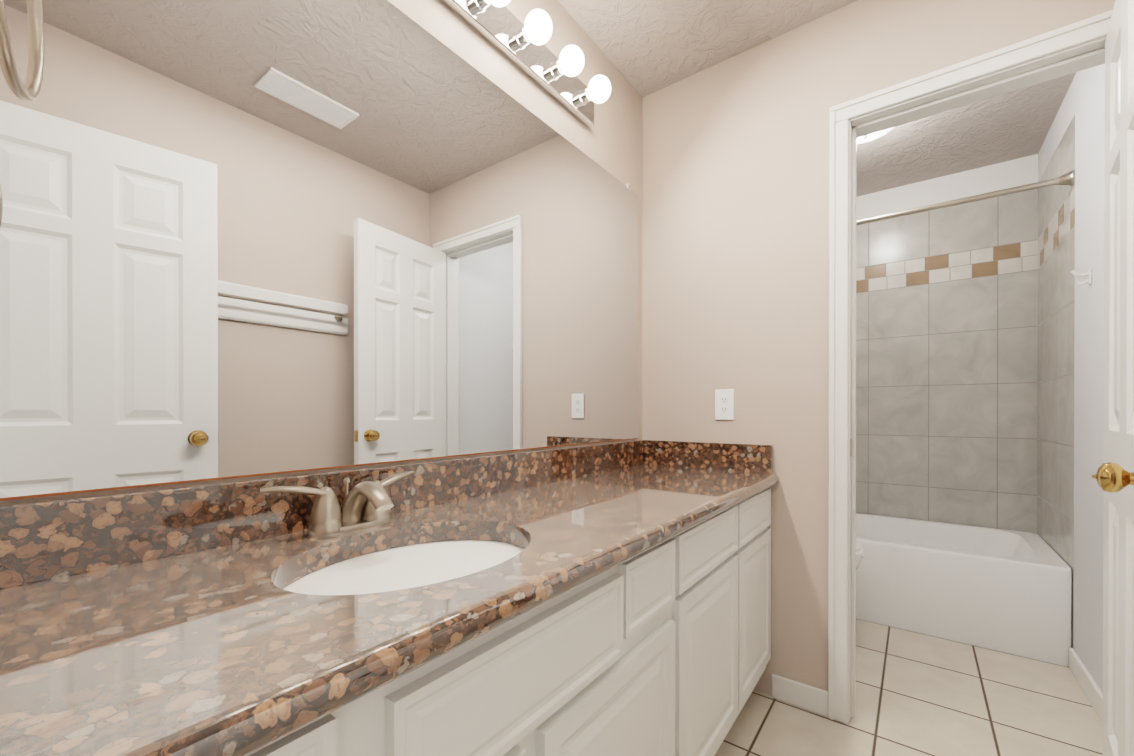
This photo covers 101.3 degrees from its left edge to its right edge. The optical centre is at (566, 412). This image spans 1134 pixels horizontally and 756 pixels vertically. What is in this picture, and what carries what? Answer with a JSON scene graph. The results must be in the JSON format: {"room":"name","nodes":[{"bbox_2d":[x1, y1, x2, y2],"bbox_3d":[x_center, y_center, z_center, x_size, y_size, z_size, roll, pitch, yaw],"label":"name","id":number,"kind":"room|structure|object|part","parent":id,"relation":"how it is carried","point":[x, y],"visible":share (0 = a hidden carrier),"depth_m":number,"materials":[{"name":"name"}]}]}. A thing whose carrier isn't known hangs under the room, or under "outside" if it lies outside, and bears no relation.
{"room":"bathroom","nodes":[
{"label":"bathroom","id":0,"kind":"room"},
{"bbox_2d":[0,0,642,505],"bbox_3d":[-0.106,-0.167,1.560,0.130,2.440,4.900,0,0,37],"label":"mirror","id":1,"kind":"object","parent":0,"point":[242,238],"depth_m":0.91,"materials":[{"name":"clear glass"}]},
{"bbox_2d":[558,0,1075,196],"bbox_3d":[0.547,-1.415,1.065,1.764,0.060,4.900,0,0,37],"label":"ceiling","id":2,"kind":"structure","parent":0,"point":[647,47],"depth_m":1.90,"materials":[{"name":"beige paint"}]},
{"bbox_2d":[857,127,893,143],"bbox_3d":[1.399,-1.332,2.177,0.330,0.112,0.330,0,0,37],"label":"dome ceiling light","id":3,"kind":"object","parent":2,"relation":"attached to","point":[868,138],"visible":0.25,"depth_m":2.18,"materials":[{"name":"white glass"}]},
{"bbox_2d":[642,0,1114,695],"bbox_3d":[0.936,-0.167,1.673,1.420,2.440,0.120,0,0,37],"label":"wall","id":4,"kind":"structure","parent":0,"point":[735,238],"depth_m":1.72,"materials":[{"name":"beige paint"}]},
{"bbox_2d":[0,440,643,587],"bbox_3d":[-0.222,0.174,1.295,0.019,0.107,1.870,0,0,37],"label":"backsplash","id":5,"kind":"structure","parent":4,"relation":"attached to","point":[43,540],"depth_m":0.76,"materials":[{"name":"brown stone"}]},
{"bbox_2d":[644,440,772,471],"bbox_3d":[0.550,0.172,1.873,0.520,0.107,0.019,0,0,37],"label":"backsplash","id":6,"kind":"structure","parent":4,"relation":"attached to","point":[681,454],"depth_m":1.85,"materials":[{"name":"brown stone"}]},
{"bbox_2d":[715,389,733,419],"bbox_3d":[0.619,-0.033,1.831,0.074,0.120,0.008,0,0,37],"label":"electrical outlet","id":7,"kind":"object","parent":4,"relation":"attached to","point":[724,404],"visible":1,"depth_m":1.83,"materials":[{"name":"white plastic"}]},
{"bbox_2d":[772,674,827,700],"bbox_3d":[0.711,1.010,1.930,0.757,0.085,0.014,0,0,37],"label":"baseboard","id":8,"kind":"structure","parent":4,"relation":"attached to","point":[783,681],"depth_m":1.66,"materials":[{"name":"white wood"}]},
{"bbox_2d":[828,10,1112,723],"bbox_3d":[1.241,0.003,1.441,0.737,2.102,0.159,0,0,37],"label":"door frame","id":9,"kind":"structure","parent":4,"relation":"attached to","point":[1070,36],"depth_m":1.58,"materials":[{"name":"white wood"}]},
{"bbox_2d":[1092,0,1133,755],"bbox_3d":[1.227,0.033,1.005,0.163,2.020,0.616,0,0,44],"label":"door","id":10,"kind":"structure","parent":4,"relation":"in","point":[1114,475],"depth_m":1.04,"materials":[{"name":"painted wood"},{"name":"polished brass"}]},
{"bbox_3d":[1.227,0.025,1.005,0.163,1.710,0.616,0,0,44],"label":"knob","id":11,"kind":"part","parent":10,"relation":"part of","materials":[{"name":"gold metal"}]},
{"bbox_2d":[715,619,1102,755],"bbox_3d":[0.547,1.085,1.073,1.764,0.060,4.900,0,0,37],"label":"floor","id":12,"kind":"structure","parent":0,"point":[918,694],"depth_m":1.64,"materials":[{"name":"tile"}]},
{"bbox_2d":[284,492,770,755],"bbox_3d":[-0.015,0.661,1.142,0.534,0.787,1.870,0,0,37],"label":"bathroom vanity","id":13,"kind":"object","parent":12,"relation":"on","point":[610,599],"depth_m":0.85,"materials":[{"name":"white wood"}]},
{"bbox_2d":[0,464,778,755],"bbox_3d":[-0.005,0.247,1.133,0.559,0.040,1.870,0,0,37],"label":"countertop","id":14,"kind":"structure","parent":13,"relation":"on","point":[185,653],"depth_m":0.51,"materials":[{"name":"brown stone"}]},
{"bbox_2d":[256,468,423,539],"bbox_3d":[-0.386,0.178,0.890,0.150,0.098,0.312,0,0,37],"label":"faucet","id":15,"kind":"object","parent":14,"relation":"on","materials":[{"name":"silver metal"}]},
{"bbox_2d":[252,524,547,619],"bbox_3d":[-0.248,0.340,0.780,0.392,0.168,0.492,0,0,37],"label":"sink","id":16,"kind":"object","parent":14,"relation":"in","point":[347,582],"depth_m":0.80,"materials":[{"name":"white ceramic"}]},
{"bbox_2d":[856,542,863,569],"bbox_3d":[1.063,0.663,2.373,0.767,0.775,0.430,0,0,37],"label":"toilet","id":17,"kind":"object","parent":12,"relation":"on","point":[859,552],"visible":0.04,"depth_m":2.12,"materials":[{"name":"white ceramic"}]},
{"bbox_2d":[856,513,1070,666],"bbox_3d":[1.712,0.847,2.652,1.476,0.407,0.726,0,0,37],"label":"bathtub","id":18,"kind":"object","parent":12,"relation":"on","point":[1005,591],"visible":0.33,"depth_m":2.16,"materials":[{"name":"white ceramic"}]},
{"bbox_2d":[856,154,1037,533],"bbox_3d":[1.984,-0.171,2.979,1.524,2.440,0.120,0,0,37],"label":"wall","id":19,"kind":"structure","parent":0,"point":[946,354],"depth_m":2.71,"materials":[{"name":"tile"}]},
{"bbox_2d":[1037,64,1104,692],"bbox_3d":[2.074,-0.168,1.864,0.039,2.440,1.554,0,0,37],"label":"wall","id":20,"kind":"structure","parent":0,"point":[1070,418],"depth_m":1.90,"materials":[{"name":"tile"}]},
{"bbox_2d":[856,170,1074,224],"bbox_3d":[1.511,-0.979,2.381,1.484,0.060,0.060,0,0,37],"label":"rail","id":21,"kind":"object","parent":20,"relation":"attached to","point":[1067,178],"visible":0.52,"depth_m":2.10,"materials":[{"name":"silver metal"}]},
{"bbox_2d":[1071,268,1091,284],"bbox_3d":[1.927,-0.509,1.745,0.054,0.063,0.024,0,0,37],"label":"hook","id":22,"kind":"object","parent":20,"relation":"attached to","point":[1088,280],"visible":1,"depth_m":1.74,"materials":[{"name":"white metal"}]},
{"bbox_2d":[1069,648,1102,723],"bbox_3d":[1.830,1.011,1.592,0.021,0.085,0.821,0,0,37],"label":"baseboard","id":23,"kind":"structure","parent":20,"relation":"attached to","point":[1080,672],"depth_m":1.72,"materials":[{"name":"white wood"}]},
{"bbox_3d":[-0.563,-0.163,0.303,0.670,2.440,0.120,0,0,37],"label":"wall","id":24,"kind":"structure","parent":0,"visible":0},
{"bbox_2d":[0,0,43,101],"bbox_3d":[-0.471,-0.368,0.366,0.166,0.199,0.092,0,0,37],"label":"towel ring","id":25,"kind":"object","parent":24,"relation":"attached to","point":[28,90],"visible":1,"depth_m":0.43,"materials":[{"name":"silver metal"}]},
{"bbox_2d":[442,0,610,127],"bbox_3d":[-0.153,-1.103,1.285,0.138,0.115,0.960,0,0,37],"label":"sconce","id":26,"kind":"object","parent":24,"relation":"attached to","point":[504,30],"visible":1,"depth_m":1.41,"materials":[{"name":"white glass"}]}
]}

